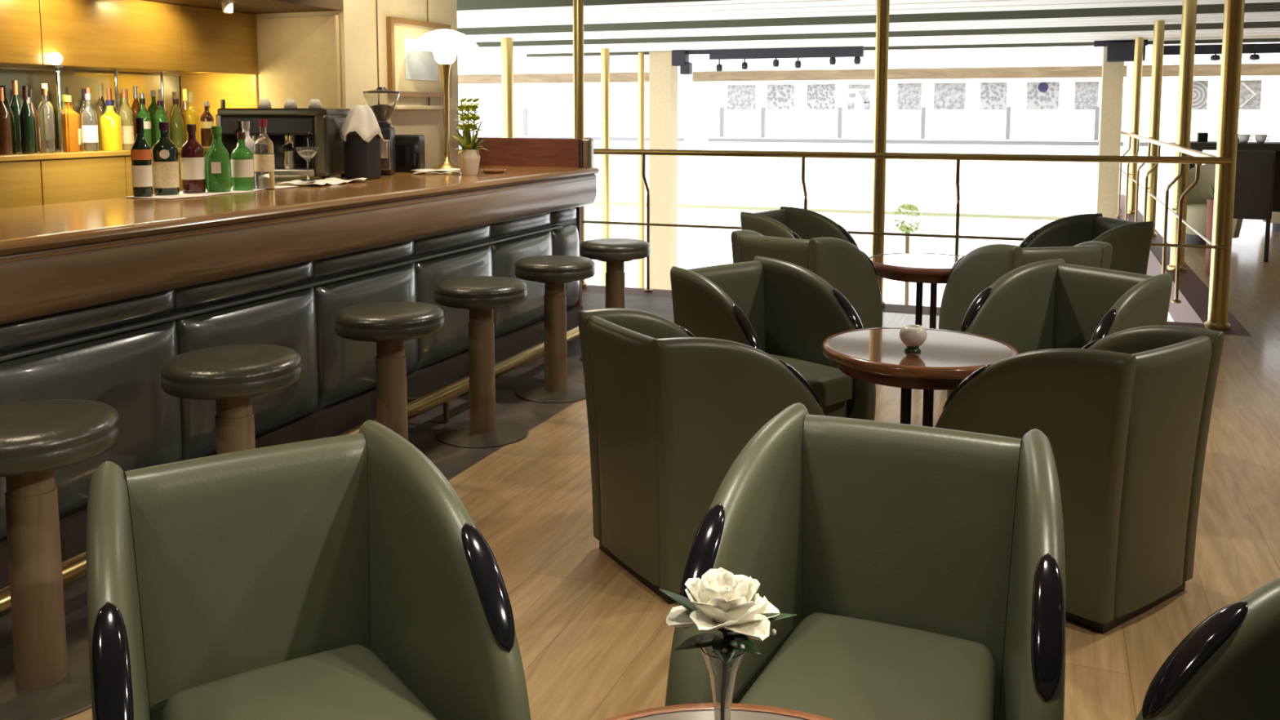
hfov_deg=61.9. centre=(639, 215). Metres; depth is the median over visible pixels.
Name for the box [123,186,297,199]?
towel
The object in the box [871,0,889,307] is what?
brass pole
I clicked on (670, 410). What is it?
armchair
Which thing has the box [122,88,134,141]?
bottle
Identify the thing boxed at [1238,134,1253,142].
coffee cup
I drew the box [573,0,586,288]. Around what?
brass pole
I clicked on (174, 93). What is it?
bottle
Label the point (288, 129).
espresso machine
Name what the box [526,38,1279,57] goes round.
trim
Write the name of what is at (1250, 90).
art panel
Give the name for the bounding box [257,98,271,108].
coffee cup
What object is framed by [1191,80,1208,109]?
art panel
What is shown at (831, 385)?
seat cushion
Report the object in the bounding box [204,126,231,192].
bottle
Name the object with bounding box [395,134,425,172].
terminal
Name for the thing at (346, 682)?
seat cushion
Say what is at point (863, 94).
art panel
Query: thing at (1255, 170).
dining chair
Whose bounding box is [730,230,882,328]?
armchair
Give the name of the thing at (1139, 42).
brass pole
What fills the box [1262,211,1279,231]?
chair
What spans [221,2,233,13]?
spotlight
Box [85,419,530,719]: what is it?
armchair
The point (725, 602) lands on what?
flower
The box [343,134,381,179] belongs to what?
ice bucket
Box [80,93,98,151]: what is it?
bottle
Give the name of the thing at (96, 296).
bar counter
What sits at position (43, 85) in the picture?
bottle
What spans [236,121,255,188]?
bottle
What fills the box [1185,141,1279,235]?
buffet table
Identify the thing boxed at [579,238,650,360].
bar stool
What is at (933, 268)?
round table
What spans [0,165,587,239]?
countertop
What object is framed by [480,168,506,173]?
dish
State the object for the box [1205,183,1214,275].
planter
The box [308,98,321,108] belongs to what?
coffee cup
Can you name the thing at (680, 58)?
track light
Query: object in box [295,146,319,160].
bowl
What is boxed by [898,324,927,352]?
bowl
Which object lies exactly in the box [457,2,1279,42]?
ceiling beam
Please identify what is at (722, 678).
flower vase
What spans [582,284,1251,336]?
trim
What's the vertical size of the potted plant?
0.434 m
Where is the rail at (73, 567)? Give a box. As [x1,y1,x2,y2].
[0,325,579,617]
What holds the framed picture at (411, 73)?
attached to the wall at (357, 37)
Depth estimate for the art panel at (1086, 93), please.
18.39 m
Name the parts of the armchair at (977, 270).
armrest, backrest, armrest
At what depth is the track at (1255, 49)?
14.89 m
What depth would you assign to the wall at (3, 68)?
5.78 m
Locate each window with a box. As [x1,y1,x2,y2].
[457,71,684,141]
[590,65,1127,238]
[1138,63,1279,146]
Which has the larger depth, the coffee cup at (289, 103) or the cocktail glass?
the coffee cup at (289, 103)
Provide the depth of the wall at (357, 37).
6.33 m
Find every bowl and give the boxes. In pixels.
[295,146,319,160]
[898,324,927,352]
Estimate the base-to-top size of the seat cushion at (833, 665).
0.134 m
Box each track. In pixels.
[709,46,864,71]
[1163,43,1279,61]
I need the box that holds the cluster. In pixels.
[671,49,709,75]
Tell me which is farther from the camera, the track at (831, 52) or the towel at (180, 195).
the track at (831, 52)
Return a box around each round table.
[604,702,834,719]
[822,327,1019,426]
[869,253,964,328]
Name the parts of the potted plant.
stem, stem, pot, stem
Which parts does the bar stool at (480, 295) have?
seat, seat plate, plate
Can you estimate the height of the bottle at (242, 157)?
0.262 m
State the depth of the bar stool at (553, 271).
5.33 m
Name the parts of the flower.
stem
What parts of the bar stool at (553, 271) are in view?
plate, seat, seat plate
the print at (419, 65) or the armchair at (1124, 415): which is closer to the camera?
the armchair at (1124, 415)
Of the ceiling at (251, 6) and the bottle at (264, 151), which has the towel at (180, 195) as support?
the bottle at (264, 151)
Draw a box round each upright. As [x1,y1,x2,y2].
[55,67,63,151]
[114,69,119,115]
[160,71,164,112]
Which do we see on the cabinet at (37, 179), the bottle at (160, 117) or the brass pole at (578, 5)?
the bottle at (160, 117)
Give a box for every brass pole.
[501,37,514,137]
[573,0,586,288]
[600,48,610,285]
[637,52,644,288]
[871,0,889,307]
[1127,37,1143,213]
[1146,20,1164,236]
[1167,0,1197,271]
[1204,0,1244,330]
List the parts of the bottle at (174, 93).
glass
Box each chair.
[1185,164,1243,244]
[1233,150,1275,262]
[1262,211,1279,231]
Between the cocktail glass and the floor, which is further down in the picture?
the floor
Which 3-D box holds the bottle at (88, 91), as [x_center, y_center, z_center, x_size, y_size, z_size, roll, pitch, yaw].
[-2.744,-0.483,5.323,0.058,0.310,0.057,2,6,21]
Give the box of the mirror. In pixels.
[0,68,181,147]
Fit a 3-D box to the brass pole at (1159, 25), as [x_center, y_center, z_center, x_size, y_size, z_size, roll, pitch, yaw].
[5.827,-0.980,12.081,0.151,2.430,0.151,2,6,21]
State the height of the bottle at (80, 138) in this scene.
0.260 m
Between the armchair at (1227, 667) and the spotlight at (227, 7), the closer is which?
the armchair at (1227, 667)
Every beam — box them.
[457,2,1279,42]
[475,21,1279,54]
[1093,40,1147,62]
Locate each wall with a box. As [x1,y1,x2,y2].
[0,66,177,148]
[177,0,459,175]
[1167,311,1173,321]
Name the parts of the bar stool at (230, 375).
seat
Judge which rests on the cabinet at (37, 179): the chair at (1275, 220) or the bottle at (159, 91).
the bottle at (159, 91)
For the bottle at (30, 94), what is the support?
on the cabinet at (37, 179)
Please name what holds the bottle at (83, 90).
on the cabinet at (37, 179)
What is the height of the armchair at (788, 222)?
0.790 m
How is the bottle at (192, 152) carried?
on the towel at (180, 195)
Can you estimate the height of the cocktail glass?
0.165 m
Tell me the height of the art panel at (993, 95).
0.480 m
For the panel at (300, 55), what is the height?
0.735 m
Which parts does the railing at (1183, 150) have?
post, post, post, post, rail, rail, post, post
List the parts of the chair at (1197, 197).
seat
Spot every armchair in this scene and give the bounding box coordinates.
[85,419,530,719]
[577,307,824,604]
[664,402,1066,719]
[670,256,875,420]
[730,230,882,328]
[740,206,858,248]
[934,324,1224,634]
[938,240,1112,331]
[946,258,1172,399]
[1019,213,1153,275]
[1135,577,1279,719]
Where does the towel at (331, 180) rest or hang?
on the bar counter at (96, 296)
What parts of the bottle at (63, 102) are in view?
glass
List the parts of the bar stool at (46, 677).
plate, seat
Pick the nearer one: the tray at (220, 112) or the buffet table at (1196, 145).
the tray at (220, 112)
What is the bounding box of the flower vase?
[700,645,745,719]
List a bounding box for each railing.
[581,148,1231,292]
[1115,130,1216,302]
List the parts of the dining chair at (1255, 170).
backrest, leg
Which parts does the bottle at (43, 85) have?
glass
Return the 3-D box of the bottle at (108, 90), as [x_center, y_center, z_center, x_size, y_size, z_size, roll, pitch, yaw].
[-2.700,-0.494,5.438,0.058,0.310,0.057,2,6,21]
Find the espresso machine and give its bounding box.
[215,108,350,179]
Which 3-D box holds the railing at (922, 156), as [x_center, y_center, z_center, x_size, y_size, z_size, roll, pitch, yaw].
[1.680,0.100,7.739,4.550,1.128,0.159,2,6,21]
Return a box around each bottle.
[0,85,17,153]
[0,87,12,155]
[9,80,22,151]
[19,85,35,153]
[19,97,38,152]
[27,88,39,151]
[37,88,55,152]
[38,83,53,112]
[38,95,57,151]
[57,93,66,145]
[57,95,79,151]
[69,97,82,151]
[79,88,86,149]
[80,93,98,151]
[85,88,95,111]
[95,83,106,148]
[99,100,122,150]
[104,88,115,112]
[115,93,121,111]
[119,90,134,149]
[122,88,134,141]
[130,117,152,196]
[131,85,140,139]
[135,98,151,148]
[136,93,149,114]
[147,89,157,146]
[151,122,179,195]
[153,100,168,144]
[155,89,167,115]
[169,91,181,122]
[169,98,185,147]
[179,88,187,124]
[180,124,205,193]
[183,91,198,142]
[200,101,214,146]
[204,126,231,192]
[220,99,225,108]
[231,132,253,191]
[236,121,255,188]
[253,119,275,189]
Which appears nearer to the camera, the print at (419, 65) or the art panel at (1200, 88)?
the print at (419, 65)
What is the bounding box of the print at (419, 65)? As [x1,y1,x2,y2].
[404,37,437,80]
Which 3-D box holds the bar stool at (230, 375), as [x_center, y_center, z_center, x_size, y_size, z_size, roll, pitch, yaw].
[-1.237,0.763,3.271,0.406,0.682,0.406,0,6,4]
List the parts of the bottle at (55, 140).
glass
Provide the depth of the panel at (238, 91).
6.29 m
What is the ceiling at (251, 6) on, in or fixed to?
attached to the wall at (357, 37)
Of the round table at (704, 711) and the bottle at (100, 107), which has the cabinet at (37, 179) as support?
the bottle at (100, 107)
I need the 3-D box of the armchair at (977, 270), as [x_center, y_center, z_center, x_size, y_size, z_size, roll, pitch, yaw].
[1.951,0.500,5.403,0.643,0.790,0.620,-1,6,-13]
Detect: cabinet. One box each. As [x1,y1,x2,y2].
[0,0,257,74]
[0,143,209,208]
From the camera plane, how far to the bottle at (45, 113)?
4.98 m
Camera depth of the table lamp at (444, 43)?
6.48 m
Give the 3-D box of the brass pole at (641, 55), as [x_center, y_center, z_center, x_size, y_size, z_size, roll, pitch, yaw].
[0.023,0.128,18.719,0.162,5.930,0.162,2,6,21]
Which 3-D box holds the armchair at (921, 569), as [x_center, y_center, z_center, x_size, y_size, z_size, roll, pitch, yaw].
[0.447,0.835,1.984,0.643,0.790,0.620,2,6,23]
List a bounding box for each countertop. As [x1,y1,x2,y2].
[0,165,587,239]
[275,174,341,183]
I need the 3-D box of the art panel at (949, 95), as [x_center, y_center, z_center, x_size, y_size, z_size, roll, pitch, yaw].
[5.578,-2.156,19.213,0.550,0.480,0.020,2,6,21]
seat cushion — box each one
[161,644,438,719]
[738,612,995,719]
[768,353,852,407]
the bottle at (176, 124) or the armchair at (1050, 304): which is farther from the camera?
the bottle at (176, 124)
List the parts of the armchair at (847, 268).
armrest, backrest, armrest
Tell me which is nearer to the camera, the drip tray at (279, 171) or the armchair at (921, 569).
the armchair at (921, 569)
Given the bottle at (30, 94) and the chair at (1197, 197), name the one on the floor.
the chair at (1197, 197)
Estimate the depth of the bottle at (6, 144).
4.78 m
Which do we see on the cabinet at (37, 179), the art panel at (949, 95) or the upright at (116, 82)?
the upright at (116, 82)
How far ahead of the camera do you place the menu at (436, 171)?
6.14 m
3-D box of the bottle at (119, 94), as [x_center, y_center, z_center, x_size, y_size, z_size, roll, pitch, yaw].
[-2.767,-0.508,5.681,0.068,0.290,0.067,2,6,21]
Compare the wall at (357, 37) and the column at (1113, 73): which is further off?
the column at (1113, 73)
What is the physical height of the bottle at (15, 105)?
0.340 m
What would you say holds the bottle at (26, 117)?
on the cabinet at (37, 179)
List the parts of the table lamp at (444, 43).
lamp shade, stem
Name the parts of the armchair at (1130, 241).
armrest, backrest, armrest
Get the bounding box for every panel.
[180,73,258,143]
[257,14,341,108]
[727,84,755,109]
[767,84,794,109]
[806,84,835,109]
[847,84,871,109]
[897,83,921,109]
[933,82,965,109]
[979,82,1007,109]
[1026,81,1059,109]
[1074,81,1098,109]
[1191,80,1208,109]
[1239,80,1262,109]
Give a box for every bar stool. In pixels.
[0,399,120,719]
[160,344,302,454]
[333,301,447,479]
[433,275,528,448]
[514,255,595,403]
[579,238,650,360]
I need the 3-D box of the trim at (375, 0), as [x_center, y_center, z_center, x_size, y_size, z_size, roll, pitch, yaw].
[-1.442,-1.245,6.495,0.005,1.150,0.556,2,6,21]
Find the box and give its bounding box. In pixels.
[1196,132,1208,142]
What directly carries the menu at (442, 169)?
on the menu at (436, 171)
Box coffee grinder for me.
[362,86,400,175]
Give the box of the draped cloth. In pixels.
[338,105,384,142]
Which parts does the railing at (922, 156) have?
post, post, rail, rail, post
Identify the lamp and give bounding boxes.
[47,52,62,67]
[408,28,480,168]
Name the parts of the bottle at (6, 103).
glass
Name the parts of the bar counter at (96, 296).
padded panel, padded panel, kick plate, padded panel, padded panel, padded panel, panel, padded panel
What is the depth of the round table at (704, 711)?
1.46 m
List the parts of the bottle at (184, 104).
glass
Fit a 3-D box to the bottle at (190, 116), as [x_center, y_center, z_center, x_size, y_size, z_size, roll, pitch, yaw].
[-2.462,-0.530,5.848,0.070,0.300,0.069,2,6,21]
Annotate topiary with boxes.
[891,202,924,305]
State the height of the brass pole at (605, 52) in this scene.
5.930 m
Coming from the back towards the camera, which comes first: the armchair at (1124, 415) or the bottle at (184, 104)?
the bottle at (184, 104)
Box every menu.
[410,168,460,172]
[413,170,460,173]
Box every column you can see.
[648,51,677,289]
[1096,46,1124,218]
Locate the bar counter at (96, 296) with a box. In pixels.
[0,137,599,588]
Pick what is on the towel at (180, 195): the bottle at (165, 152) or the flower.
the bottle at (165, 152)
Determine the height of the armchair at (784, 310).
0.790 m
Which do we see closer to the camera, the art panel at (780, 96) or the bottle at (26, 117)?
the bottle at (26, 117)
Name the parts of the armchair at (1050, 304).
armrest, backrest, armrest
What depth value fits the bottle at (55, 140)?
5.11 m
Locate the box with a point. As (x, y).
(1201, 136)
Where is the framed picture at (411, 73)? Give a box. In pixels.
[386,16,452,97]
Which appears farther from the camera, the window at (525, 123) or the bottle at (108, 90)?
the window at (525, 123)
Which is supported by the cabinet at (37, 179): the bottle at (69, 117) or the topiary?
the bottle at (69, 117)
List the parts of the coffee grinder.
hopper lid, plate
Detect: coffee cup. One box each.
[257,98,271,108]
[283,98,297,108]
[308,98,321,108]
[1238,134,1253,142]
[1254,134,1270,142]
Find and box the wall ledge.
[393,105,457,110]
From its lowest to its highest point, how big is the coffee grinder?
0.497 m
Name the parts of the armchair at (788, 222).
armrest, backrest, armrest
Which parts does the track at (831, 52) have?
rail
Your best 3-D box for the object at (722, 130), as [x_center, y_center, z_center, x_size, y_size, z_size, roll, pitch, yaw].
[2.081,-0.448,20.642,13.200,6.700,0.190,2,6,21]
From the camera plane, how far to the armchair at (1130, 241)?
6.37 m
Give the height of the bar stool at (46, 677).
0.682 m
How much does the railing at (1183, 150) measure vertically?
1.128 m
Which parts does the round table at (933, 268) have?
leg, leg, leg, leg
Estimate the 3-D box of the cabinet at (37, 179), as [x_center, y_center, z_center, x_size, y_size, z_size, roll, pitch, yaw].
[-3.602,0.468,3.496,0.600,1.225,6.245,2,6,21]
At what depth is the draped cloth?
5.63 m
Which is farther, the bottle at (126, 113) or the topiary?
the topiary
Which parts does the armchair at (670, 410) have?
backrest, armrest, armrest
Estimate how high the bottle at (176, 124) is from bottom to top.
0.260 m
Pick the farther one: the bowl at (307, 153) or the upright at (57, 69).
the bowl at (307, 153)
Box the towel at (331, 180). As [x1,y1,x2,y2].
[277,177,367,185]
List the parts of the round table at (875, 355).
leg, leg, leg, leg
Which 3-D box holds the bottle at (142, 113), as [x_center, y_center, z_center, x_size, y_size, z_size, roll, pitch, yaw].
[-2.580,-0.479,5.542,0.072,0.260,0.071,2,6,21]
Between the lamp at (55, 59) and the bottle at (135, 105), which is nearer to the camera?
the lamp at (55, 59)
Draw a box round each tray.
[217,108,350,115]
[274,167,317,177]
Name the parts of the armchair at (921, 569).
armrest, backrest, armrest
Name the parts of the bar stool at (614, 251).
seat, seat plate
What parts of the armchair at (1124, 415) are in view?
armrest, armrest, backrest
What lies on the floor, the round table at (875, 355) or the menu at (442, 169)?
the round table at (875, 355)
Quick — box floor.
[0,194,1279,719]
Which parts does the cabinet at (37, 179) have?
door, door, door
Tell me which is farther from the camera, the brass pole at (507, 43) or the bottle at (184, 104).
the brass pole at (507, 43)
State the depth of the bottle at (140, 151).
4.44 m
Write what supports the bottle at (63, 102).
on the cabinet at (37, 179)
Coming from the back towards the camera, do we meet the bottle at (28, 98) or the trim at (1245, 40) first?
the trim at (1245, 40)
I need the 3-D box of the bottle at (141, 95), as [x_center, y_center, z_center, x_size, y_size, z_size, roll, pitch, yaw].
[-2.624,-0.504,5.635,0.066,0.290,0.065,2,6,21]
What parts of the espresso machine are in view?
panel, control panel, panel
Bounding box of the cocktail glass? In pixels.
[295,146,319,181]
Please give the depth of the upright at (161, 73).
5.66 m
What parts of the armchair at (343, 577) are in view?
armrest, backrest, armrest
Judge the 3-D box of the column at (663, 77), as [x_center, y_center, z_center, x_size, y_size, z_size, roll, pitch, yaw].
[0.405,0.139,18.600,0.400,5.930,0.350,2,6,21]
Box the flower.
[658,567,797,666]
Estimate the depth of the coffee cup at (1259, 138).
11.46 m
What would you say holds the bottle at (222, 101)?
on the cabinet at (37, 179)
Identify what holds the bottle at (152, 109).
on the cabinet at (37, 179)
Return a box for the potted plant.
[452,97,488,175]
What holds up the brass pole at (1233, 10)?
on the trim at (889, 308)
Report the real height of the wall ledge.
0.025 m
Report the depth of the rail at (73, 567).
4.76 m
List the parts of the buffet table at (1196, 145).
leg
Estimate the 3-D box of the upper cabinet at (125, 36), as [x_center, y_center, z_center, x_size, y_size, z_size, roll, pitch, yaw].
[-3.611,-0.720,3.385,0.599,0.348,6.250,2,6,21]
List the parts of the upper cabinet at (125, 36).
door, door, door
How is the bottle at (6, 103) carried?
on the cabinet at (37, 179)
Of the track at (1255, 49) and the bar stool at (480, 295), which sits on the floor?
the bar stool at (480, 295)
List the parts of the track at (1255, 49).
rail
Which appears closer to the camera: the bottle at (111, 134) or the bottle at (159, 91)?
the bottle at (111, 134)
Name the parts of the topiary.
crown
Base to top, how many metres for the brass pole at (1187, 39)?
2.430 m
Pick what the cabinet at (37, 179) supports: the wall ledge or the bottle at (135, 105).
the bottle at (135, 105)
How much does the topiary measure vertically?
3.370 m
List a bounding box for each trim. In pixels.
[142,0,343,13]
[375,0,430,106]
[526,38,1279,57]
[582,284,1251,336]
[1117,194,1241,325]
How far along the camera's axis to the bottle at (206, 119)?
5.94 m
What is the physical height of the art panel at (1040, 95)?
0.480 m

